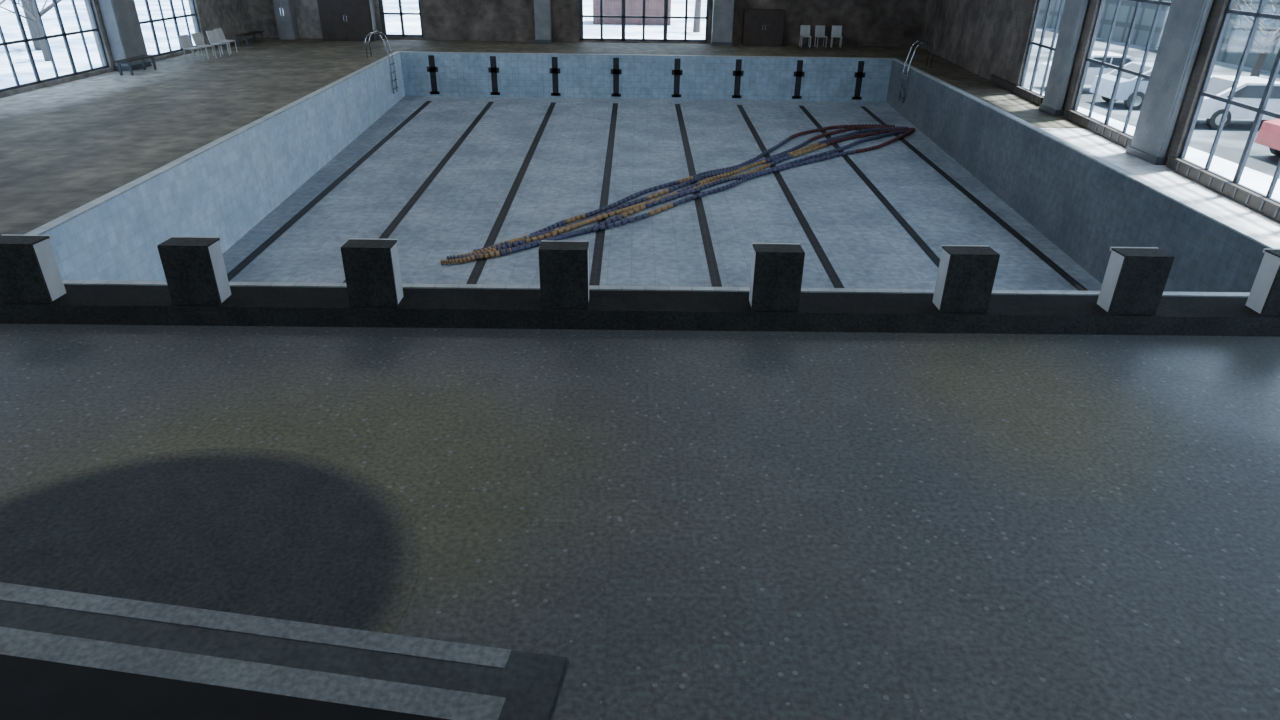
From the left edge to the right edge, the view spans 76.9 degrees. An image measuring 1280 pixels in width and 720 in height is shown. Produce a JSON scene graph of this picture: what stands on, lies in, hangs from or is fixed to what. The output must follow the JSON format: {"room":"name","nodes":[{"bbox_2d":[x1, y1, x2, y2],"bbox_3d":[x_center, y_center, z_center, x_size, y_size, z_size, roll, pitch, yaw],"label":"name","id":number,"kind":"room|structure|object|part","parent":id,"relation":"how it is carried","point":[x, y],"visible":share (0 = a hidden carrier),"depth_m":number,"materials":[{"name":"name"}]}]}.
{"room":"indoor swimming pool","nodes":[
{"label":"indoor swimming pool","id":0,"kind":"room"},
{"bbox_2d":[0,0,252,97],"bbox_3d":[-17.766,-8.419,16.674,0.300,7.200,42.000,1,27,-1],"label":"wall","id":1,"kind":"structure","parent":0,"point":[232,16],"depth_m":32.68,"materials":[{"name":"grey paint"}]},
{"bbox_2d":[0,0,108,91],"bbox_3d":[-17.757,-10.636,22.617,0.060,5.480,7.000,1,27,-1],"label":"window","id":2,"kind":"structure","parent":1,"relation":"in","point":[64,34],"depth_m":24.34,"materials":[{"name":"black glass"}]},
{"bbox_2d":[134,0,200,56],"bbox_3d":[-17.784,-14.105,29.379,0.060,5.480,5.000,1,27,-1],"label":"window","id":3,"kind":"structure","parent":1,"relation":"in","point":[174,17],"depth_m":30.46,"materials":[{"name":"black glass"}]},
{"bbox_2d":[247,0,925,46],"bbox_3d":[-2.217,-17.920,35.633,30.950,7.200,0.300,1,27,-1],"label":"wall","id":4,"kind":"structure","parent":0,"point":[863,22],"depth_m":36.71,"materials":[{"name":"brown concrete"}]},
{"bbox_2d":[378,0,423,36],"bbox_3d":[-10.837,-15.993,36.564,1.966,2.500,0.100,1,27,-1],"label":"window","id":5,"kind":"structure","parent":4,"relation":"in","point":[381,7],"depth_m":36.74,"materials":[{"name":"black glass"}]},
{"bbox_2d":[579,0,708,41],"bbox_3d":[0.216,-16.129,36.538,5.966,3.150,0.100,1,27,-1],"label":"window","id":6,"kind":"structure","parent":4,"relation":"in","point":[581,15],"depth_m":36.84,"materials":[{"name":"black metal"}]},
{"bbox_2d":[0,38,1279,719],"bbox_3d":[-2.338,-5.065,18.456,30.650,0.001,42.000,1,27,-1],"label":"floor","id":7,"kind":"structure","parent":0,"point":[705,525],"depth_m":6.97,"materials":[{"name":"tile"}]},
{"bbox_2d":[0,234,65,302],"bbox_3d":[-7.000,-1.058,9.220,0.544,0.700,0.390,1,27,-1],"label":"starting block","id":8,"kind":"object","parent":7,"relation":"on","point":[29,270],"visible":1,"depth_m":9.10,"materials":[{"name":"stone"}]},
{"bbox_3d":[-6.999,-0.967,9.065,0.544,0.680,0.030,1,27,-1],"label":"panel","id":9,"kind":"part","parent":8,"relation":"part of","materials":[{"name":"tile"}]},
{"bbox_2d":[97,0,151,70],"bbox_3d":[-17.393,-13.253,26.109,0.540,7.200,1.360,1,27,-1],"label":"column","id":10,"kind":"structure","parent":7,"relation":"on","point":[120,19],"depth_m":26.92,"materials":[{"name":"concrete"}]},
{"bbox_2d":[114,55,156,75],"bbox_3d":[-16.703,-9.791,26.764,0.420,0.460,1.800,1,27,-1],"label":"bench","id":11,"kind":"object","parent":7,"relation":"on","point":[128,61],"visible":1,"depth_m":26.34,"materials":[{"name":"brown wood"}]},
{"bbox_3d":[-16.701,-9.454,26.150,0.420,0.420,0.060,1,27,-1],"label":"leg","id":12,"kind":"part","parent":11,"relation":"part of","materials":[{"name":"grey metal"}]},
{"bbox_3d":[-16.706,-10.093,27.396,0.420,0.420,0.060,1,27,-1],"label":"leg","id":13,"kind":"part","parent":11,"relation":"part of","materials":[{"name":"grey metal"}]},
{"bbox_2d":[178,35,203,61],"bbox_3d":[-16.357,-11.354,29.360,0.560,0.880,0.460,11,29,18],"label":"chair","id":14,"kind":"object","parent":7,"relation":"on","point":[185,42],"visible":1,"depth_m":29.31,"materials":[{"name":"white plastic"}]},
{"bbox_3d":[-16.550,-11.595,29.320,0.140,0.420,0.440,11,29,18],"label":"backrest","id":15,"kind":"part","parent":14,"relation":"part of","materials":[{"name":"white plastic"}]},
{"bbox_3d":[-16.301,-11.344,29.341,0.440,0.040,0.460,11,29,18],"label":"seat","id":16,"kind":"part","parent":14,"relation":"part of","materials":[{"name":"white plastic"}]},
{"bbox_2d":[157,236,230,303],"bbox_3d":[-5.070,-1.039,9.237,0.544,0.700,0.390,1,27,-1],"label":"starting block","id":17,"kind":"object","parent":7,"relation":"on","point":[194,269],"visible":1,"depth_m":9.08,"materials":[{"name":"black stone"}]},
{"bbox_2d":[191,33,216,58],"bbox_3d":[-16.262,-11.716,30.067,0.560,0.880,0.460,8,28,13],"label":"chair","id":18,"kind":"object","parent":7,"relation":"on","point":[197,38],"visible":0.98,"depth_m":30.00,"materials":[{"name":"white plastic"}]},
{"bbox_3d":[-16.461,-11.948,30.010,0.140,0.420,0.440,8,28,13],"label":"backrest","id":19,"kind":"part","parent":18,"relation":"part of","materials":[{"name":"white plastic"}]},
{"bbox_3d":[-16.204,-11.708,30.053,0.440,0.040,0.460,8,28,13],"label":"seat","id":20,"kind":"part","parent":18,"relation":"part of","materials":[{"name":"white plastic"}]},
{"bbox_2d":[0,448,420,633],"bbox_3d":[-3.492,1.562,5.498,3.900,0.004,3.480,1,27,-1],"label":"shadow","id":21,"kind":"object","parent":7,"relation":"on","point":[269,533],"visible":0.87,"depth_m":5.98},
{"bbox_2d":[206,30,229,56],"bbox_3d":[-16.160,-12.130,30.879,0.560,0.880,0.460,14,30,23],"label":"chair","id":22,"kind":"object","parent":7,"relation":"on","point":[213,37],"visible":1,"depth_m":30.85,"materials":[{"name":"white plastic"}]},
{"bbox_3d":[-16.345,-12.380,30.857,0.140,0.420,0.440,14,30,23],"label":"backrest","id":23,"kind":"part","parent":22,"relation":"part of","materials":[{"name":"white plastic"}]},
{"bbox_3d":[-16.107,-12.117,30.855,0.440,0.040,0.460,14,30,23],"label":"seat","id":24,"kind":"part","parent":22,"relation":"part of","materials":[{"name":"white plastic"}]},
{"bbox_2d":[213,28,237,53],"bbox_3d":[-16.269,-12.534,31.663,0.560,0.880,0.460,5,27,8],"label":"chair","id":25,"kind":"object","parent":7,"relation":"on","point":[222,38],"visible":0.83,"depth_m":31.63,"materials":[{"name":"white plastic"}]},
{"bbox_3d":[-16.473,-12.758,31.588,0.140,0.420,0.440,5,27,8],"label":"backrest","id":26,"kind":"part","parent":25,"relation":"part of","materials":[{"name":"white plastic"}]},
{"bbox_2d":[235,31,264,46],"bbox_3d":[-16.633,-13.716,34.416,0.420,0.460,2.000,1,27,-1],"label":"bench","id":27,"kind":"object","parent":7,"relation":"on","point":[244,35],"visible":1,"depth_m":34.06,"materials":[{"name":"brown wood"}]},
{"bbox_3d":[-16.631,-13.333,33.714,0.420,0.420,0.060,1,27,-1],"label":"leg","id":28,"kind":"part","parent":27,"relation":"part of","materials":[{"name":"grey metal"}]},
{"bbox_3d":[-16.636,-14.063,35.137,0.420,0.420,0.060,1,27,-1],"label":"leg","id":29,"kind":"part","parent":27,"relation":"part of","materials":[{"name":"grey metal"}]},
{"bbox_2d":[0,582,568,719],"bbox_3d":[-2.553,1.993,3.866,4.200,0.740,1.500,5,27,7],"label":"platform","id":30,"kind":"object","parent":7,"relation":"on","point":[65,655],"visible":1,"depth_m":3.98,"materials":[{"name":"grey concrete"}]},
{"bbox_3d":[-2.580,1.701,3.630,3.360,0.003,0.740,5,27,7],"label":"black panel","id":31,"kind":"part","parent":30,"relation":"part of","materials":[{"name":"black"}]},
{"bbox_2d":[273,0,299,39],"bbox_3d":[-15.921,-15.565,36.134,0.700,2.200,0.660,1,27,-1],"label":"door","id":32,"kind":"structure","parent":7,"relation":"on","point":[284,10],"depth_m":36.06,"materials":[{"name":"metal"}]},
{"bbox_3d":[-16.079,-15.446,35.877,0.300,2.060,0.025,1,27,-1],"label":"door","id":33,"kind":"part","parent":32,"relation":"part of","materials":[{"name":"metal"}]},
{"bbox_3d":[-15.759,-15.443,35.880,0.300,2.060,0.025,1,27,-1],"label":"door","id":34,"kind":"part","parent":32,"relation":"part of","materials":[{"name":"metal"}]},
{"bbox_2d":[317,0,377,40],"bbox_3d":[-13.123,-15.314,36.218,2.300,1.750,0.760,1,27,-1],"label":"tall cabinet","id":35,"kind":"object","parent":7,"relation":"on","point":[340,20],"visible":1,"depth_m":35.94,"materials":[{"name":"brown wood"}]},
{"bbox_3d":[-13.682,-15.177,35.912,1.100,1.610,0.025,1,27,-1],"label":"door","id":36,"kind":"part","parent":35,"relation":"part of","materials":[{"name":"brown wood"}]},
{"bbox_3d":[-12.562,-15.166,35.922,1.100,1.610,0.025,1,27,-1],"label":"door","id":37,"kind":"part","parent":35,"relation":"part of","materials":[{"name":"brown wood"}]},
{"bbox_2d":[340,238,402,305],"bbox_3d":[-3.050,-1.019,9.255,0.544,0.700,0.390,1,27,-1],"label":"starting block","id":38,"kind":"object","parent":7,"relation":"on","point":[371,266],"visible":1,"depth_m":9.09,"materials":[{"name":"black stone"}]},
{"bbox_2d":[365,31,397,93],"bbox_3d":[-9.977,-11.479,31.095,0.912,2.222,0.544,1,27,-1],"label":"pool ladder","id":39,"kind":"object","parent":7,"relation":"attached to","point":[374,32],"visible":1,"depth_m":30.99,"materials":[{"name":"silver metal"}]},
{"bbox_2d":[534,0,552,42],"bbox_3d":[-4.361,-16.188,35.922,0.760,3.800,0.710,1,27,-1],"label":"column","id":40,"kind":"structure","parent":7,"relation":"on","point":[542,8],"depth_m":36.12,"materials":[{"name":"concrete"}]},
{"bbox_2d":[538,240,588,307],"bbox_3d":[-0.860,-0.997,9.275,0.544,0.700,0.390,1,27,-1],"label":"starting block","id":41,"kind":"object","parent":7,"relation":"on","point":[563,265],"visible":1,"depth_m":9.10,"materials":[{"name":"black stone"}]},
{"bbox_2d":[0,285,1279,336],"bbox_3d":[-3.469,-0.621,9.498,27.115,0.240,0.590,1,27,-1],"label":"ledge","id":42,"kind":"object","parent":7,"relation":"on","point":[85,305],"visible":0.75,"depth_m":9.29,"materials":[{"name":"tile"}]},
{"bbox_2d":[24,51,1279,296],"bbox_3d":[0.309,-5.622,22.159,20.400,2.380,25.320,1,27,-1],"label":"swimming pool","id":43,"kind":"object","parent":7,"relation":"in","point":[471,151],"visible":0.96,"depth_m":20.91,"materials":[{"name":"tile"}]},
{"bbox_2d":[440,128,911,264],"bbox_3d":[2.565,-5.271,23.229,19.313,0.474,0.917,-23,36,-38],"label":"lane rope","id":44,"kind":"object","parent":43,"relation":"on","point":[559,231],"visible":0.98,"depth_m":20.73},
{"bbox_2d":[446,129,910,260],"bbox_3d":[2.867,-5.131,22.972,18.892,0.455,0.744,-23,35,-38],"label":"lane rope","id":45,"kind":"object","parent":43,"relation":"on","point":[625,214],"visible":0.93,"depth_m":21.62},
{"bbox_2d":[459,127,903,256],"bbox_3d":[2.542,-5.388,23.444,18.737,0.469,0.940,-24,36,-39],"label":"lane rope","id":46,"kind":"object","parent":43,"relation":"on","point":[744,168],"visible":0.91,"depth_m":23.34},
{"bbox_2d":[456,128,914,262],"bbox_3d":[3.117,-5.103,22.916,18.991,0.470,0.645,-23,35,-38],"label":"lane rope","id":47,"kind":"object","parent":43,"relation":"on","point":[668,206],"visible":1,"depth_m":21.71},
{"bbox_2d":[473,126,907,251],"bbox_3d":[2.558,-5.578,23.803,18.479,0.463,1.536,-23,36,-39],"label":"lane rope","id":48,"kind":"object","parent":43,"relation":"on","point":[697,178],"visible":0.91,"depth_m":22.91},
{"bbox_2d":[530,124,894,234],"bbox_3d":[2.784,-5.967,24.527,1.760,0.441,16.790,25,36,38],"label":"lane rope","id":49,"kind":"object","parent":43,"relation":"on","point":[619,202],"visible":0.89,"depth_m":22.74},
{"bbox_2d":[77,285,1247,297],"bbox_3d":[0.295,-0.758,10.111,18.750,0.020,0.520,1,27,-1],"label":"gutter grating","id":50,"kind":"object","parent":7,"relation":"on","point":[77,285],"visible":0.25,"depth_m":10.33,"materials":[{"name":"plastic"}]},
{"bbox_2d":[710,0,733,45],"bbox_3d":[3.738,-16.109,35.995,0.960,3.800,0.710,1,27,-1],"label":"column","id":51,"kind":"structure","parent":7,"relation":"on","point":[723,10],"depth_m":36.15,"materials":[{"name":"concrete"}]},
{"bbox_2d":[741,9,784,45],"bbox_3d":[5.573,-15.043,36.487,1.800,1.500,0.660,1,27,-1],"label":"cabinet","id":52,"kind":"object","parent":7,"relation":"on","point":[761,27],"visible":1,"depth_m":36.23,"materials":[{"name":"brown wood"}]},
{"bbox_3d":[5.139,-14.927,36.227,0.850,1.360,0.025,1,27,-1],"label":"door","id":53,"kind":"part","parent":52,"relation":"part of","materials":[{"name":"brown wood"}]},
{"bbox_3d":[6.009,-14.918,36.235,0.850,1.360,0.025,1,27,-1],"label":"door","id":54,"kind":"part","parent":52,"relation":"part of","materials":[{"name":"brown wood"}]},
{"bbox_2d":[749,243,804,309],"bbox_3d":[1.559,-0.974,9.297,0.544,0.700,0.390,1,27,-1],"label":"starting block","id":55,"kind":"object","parent":7,"relation":"on","point":[777,268],"visible":1,"depth_m":9.13,"materials":[{"name":"black stone"}]},
{"bbox_2d":[799,25,810,46],"bbox_3d":[7.470,-14.607,36.370,0.460,0.880,0.560,1,27,-1],"label":"chair","id":56,"kind":"object","parent":7,"relation":"on","point":[804,29],"visible":1,"depth_m":36.42,"materials":[{"name":"white plastic"}]},
{"bbox_3d":[7.472,-14.907,36.452,0.440,0.420,0.140,1,27,-1],"label":"backrest","id":57,"kind":"part","parent":56,"relation":"part of","materials":[{"name":"white plastic"}]},
{"bbox_2d":[814,25,826,47],"bbox_3d":[8.164,-14.600,36.376,0.460,0.880,0.560,-2,27,-6],"label":"chair","id":58,"kind":"object","parent":7,"relation":"on","point":[819,30],"visible":1,"depth_m":36.42,"materials":[{"name":"white plastic"}]},
{"bbox_3d":[8.145,-14.900,36.457,0.440,0.420,0.140,-2,27,-6],"label":"backrest","id":59,"kind":"part","parent":58,"relation":"part of","materials":[{"name":"white plastic"}]},
{"bbox_2d":[830,26,842,47],"bbox_3d":[8.876,-14.593,36.383,0.460,0.880,0.560,3,27,5],"label":"chair","id":60,"kind":"object","parent":7,"relation":"on","point":[836,30],"visible":1,"depth_m":36.43,"materials":[{"name":"white plastic"}]},
{"bbox_3d":[8.899,-14.893,36.464,0.440,0.420,0.140,3,27,5],"label":"backrest","id":61,"kind":"part","parent":60,"relation":"part of","materials":[{"name":"white plastic"}]},
{"bbox_2d":[899,40,933,102],"bbox_3d":[10.512,-10.959,30.656,0.912,2.222,0.544,1,27,-1],"label":"pool ladder","id":62,"kind":"object","parent":7,"relation":"attached to","point":[923,41],"visible":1,"depth_m":30.54,"materials":[{"name":"silver metal"}]},
{"bbox_2d":[932,245,999,311],"bbox_3d":[3.739,-0.952,9.316,0.544,0.700,0.390,1,27,-1],"label":"starting block","id":63,"kind":"object","parent":7,"relation":"on","point":[966,274],"visible":1,"depth_m":9.16,"materials":[{"name":"black stone"}]},
{"bbox_2d":[1039,0,1088,115],"bbox_3d":[11.438,-10.073,20.718,0.230,7.200,0.960,1,27,-1],"label":"column","id":64,"kind":"structure","parent":7,"relation":"on","point":[1074,12],"depth_m":21.57,"materials":[{"name":"concrete"}]},
{"bbox_2d":[1097,247,1173,313],"bbox_3d":[5.699,-0.933,9.334,0.544,0.700,0.390,1,27,-1],"label":"starting block","id":65,"kind":"object","parent":7,"relation":"on","point":[1135,278],"visible":1,"depth_m":9.18,"materials":[{"name":"black stone"}]},
{"bbox_2d":[1125,0,1212,164],"bbox_3d":[10.990,-7.567,15.820,0.230,7.200,1.160,1,27,-1],"label":"column","id":66,"kind":"structure","parent":7,"relation":"on","point":[1186,20],"depth_m":16.61,"materials":[{"name":"concrete"}]},
{"bbox_2d":[1246,248,1279,314],"bbox_3d":[7.479,-0.916,9.350,0.544,0.700,0.390,1,27,-1],"label":"starting block","id":67,"kind":"object","parent":7,"relation":"on","point":[1264,296],"visible":1,"depth_m":9.29,"materials":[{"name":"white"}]},
{"bbox_3d":[7.479,-0.825,9.195,0.544,0.680,0.030,1,27,-1],"label":"panel","id":68,"kind":"part","parent":67,"relation":"part of","materials":[{"name":"tile"}]},
{"bbox_2d":[919,0,1234,165],"bbox_3d":[11.347,-8.134,16.936,0.199,7.200,42.168,3,27,4],"label":"wall","id":69,"kind":"structure","parent":0,"point":[984,38],"depth_m":26.15,"materials":[{"name":"brown concrete"}]},
{"bbox_2d":[989,74,1043,104],"bbox_3d":[11.743,-8.516,25.284,0.116,0.210,4.826,3,27,4],"label":"radiator","id":70,"kind":"object","parent":69,"relation":"attached to","point":[1014,88],"visible":0.98,"depth_m":24.98,"materials":[{"name":"white metal"}]},
{"bbox_2d":[1020,0,1063,96],"bbox_3d":[11.867,-10.804,22.648,0.060,6.450,2.614,3,27,4],"label":"window","id":71,"kind":"structure","parent":69,"relation":"in","point":[1031,42],"depth_m":23.80,"materials":[{"name":"glass"}]},
{"bbox_2d":[1064,109,1132,146],"bbox_3d":[11.246,-5.737,19.852,0.116,0.210,3.822,3,27,4],"label":"window sill","id":72,"kind":"structure","parent":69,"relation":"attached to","point":[1112,134],"depth_m":19.62,"materials":[{"name":"white metal"}]},
{"bbox_2d":[1073,0,1170,136],"bbox_3d":[11.472,-8.594,18.329,0.060,6.450,3.919,3,27,4],"label":"window","id":73,"kind":"structure","parent":69,"relation":"in","point":[1120,68],"depth_m":19.30,"materials":[{"name":"black metal"}]},
{"bbox_2d":[1167,157,1279,220],"bbox_3d":[10.700,-2.684,13.885,0.116,0.210,6.231,3,27,4],"label":"window sill","id":74,"kind":"structure","parent":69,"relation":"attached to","point":[1268,207],"depth_m":14.74,"materials":[{"name":"white metal"}]},
{"bbox_2d":[1179,0,1279,203],"bbox_3d":[10.943,-5.633,12.541,0.060,6.450,5.926,3,27,4],"label":"window","id":75,"kind":"structure","parent":69,"relation":"in","point":[1229,101],"depth_m":14.78,"materials":[{"name":"black metal"}]},
{"label":"outside","id":76,"kind":"structure","parent":0,"visible":0},
{"bbox_2d":[1028,88,1279,200],"bbox_3d":[12.743,-13.567,37.756,6.210,0.100,120.000,1,27,-1],"label":"sidewalk","id":77,"kind":"structure","parent":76,"point":[1260,182],"depth_m":21.07,"materials":[{"name":"white concrete"}]},
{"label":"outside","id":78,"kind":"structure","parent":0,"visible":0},
{"bbox_2d":[0,0,418,88],"bbox_3d":[-53.843,-7.373,23.811,71.700,0.100,150.000,1,27,-1],"label":"snow ground","id":79,"kind":"structure","parent":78,"point":[9,24],"depth_m":47.23,"materials":[{"name":"white snow"}]},
{"bbox_2d":[20,0,40,49],"bbox_3d":[-29.692,-18.828,38.243,5.258,7.674,5.517,5,27,8],"label":"tree","id":80,"kind":"object","parent":79,"relation":"on","point":[31,26],"visible":0.39,"depth_m":39.34,"materials":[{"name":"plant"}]},
{"bbox_2d":[0,0,61,60],"bbox_3d":[-26.696,-16.037,35.197,3.824,5.581,4.013,4,27,6],"label":"tree","id":81,"kind":"object","parent":79,"relation":"on","point":[30,3],"visible":0.88,"depth_m":35.67,"materials":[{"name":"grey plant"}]},
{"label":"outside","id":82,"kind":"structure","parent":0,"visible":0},
{"bbox_2d":[385,0,706,39],"bbox_3d":[-2.407,-27.476,64.447,31.500,0.100,59.700,1,27,-1],"label":"snow ground","id":83,"kind":"structure","parent":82,"point":[412,25],"depth_m":55.06,"materials":[{"name":"white snow"}]},
{"bbox_2d":[593,0,670,24],"bbox_3d":[-0.563,-25.846,57.816,6.100,3.100,3.800,1,27,-1],"label":"shed","id":84,"kind":"object","parent":83,"relation":"on","point":[610,7],"visible":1,"depth_m":56.78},
{"bbox_2d":[693,0,700,31],"bbox_3d":[3.762,-24.897,51.014,5.258,7.674,5.518,-15,31,-28],"label":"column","id":85,"kind":"structure","parent":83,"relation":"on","point":[697,12],"depth_m":52.19,"materials":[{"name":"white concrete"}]},
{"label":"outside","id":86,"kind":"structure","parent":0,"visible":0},
{"bbox_2d":[1024,26,1279,178],"bbox_3d":[53.097,-6.326,24.772,74.400,0.100,150.000,1,27,-1],"label":"road","id":87,"kind":"structure","parent":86,"point":[1233,138],"depth_m":27.83,"materials":[{"name":"grey asphalt"}]},
{"bbox_2d":[1036,51,1135,84],"bbox_3d":[18.478,-11.545,32.298,4.300,1.430,1.800,1,27,-1],"label":"car","id":88,"kind":"object","parent":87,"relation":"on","point":[1112,58],"visible":0.09,"depth_m":31.47,"materials":[{"name":"white paint"}]},
{"bbox_2d":[1090,62,1153,109],"bbox_3d":[18.890,-9.898,29.098,4.300,1.430,1.800,1,27,-1],"label":"car","id":89,"kind":"object","parent":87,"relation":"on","point":[1127,83],"visible":0.32,"depth_m":28.56,"materials":[{"name":"grey paint"}]},
{"bbox_2d":[1037,0,1279,72],"bbox_3d":[38.295,-13.215,32.419,17.000,4.800,91.000,1,27,-1],"label":"building","id":90,"kind":"structure","parent":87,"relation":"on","point":[1234,41],"depth_m":47.06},
{"bbox_2d":[1198,75,1279,129],"bbox_3d":[19.702,-8.338,26.080,4.300,1.430,1.800,1,27,-1],"label":"car","id":91,"kind":"object","parent":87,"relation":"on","point":[1250,89],"visible":0.48,"depth_m":25.34,"materials":[{"name":"white paint"}]},
{"bbox_2d":[1229,0,1279,76],"bbox_3d":[25.309,-13.700,32.101,3.824,5.581,4.013,16,31,27],"label":"tree","id":92,"kind":"object","parent":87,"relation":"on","point":[1269,35],"visible":0.78,"depth_m":32.52,"materials":[{"name":"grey plant"}]},
{"bbox_2d":[1254,119,1279,156],"bbox_3d":[19.121,-5.925,21.359,4.300,1.430,1.800,1,27,-1],"label":"car","id":93,"kind":"object","parent":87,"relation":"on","point":[1268,135],"visible":0.98,"depth_m":21.80,"materials":[{"name":"red paint"}]}
]}

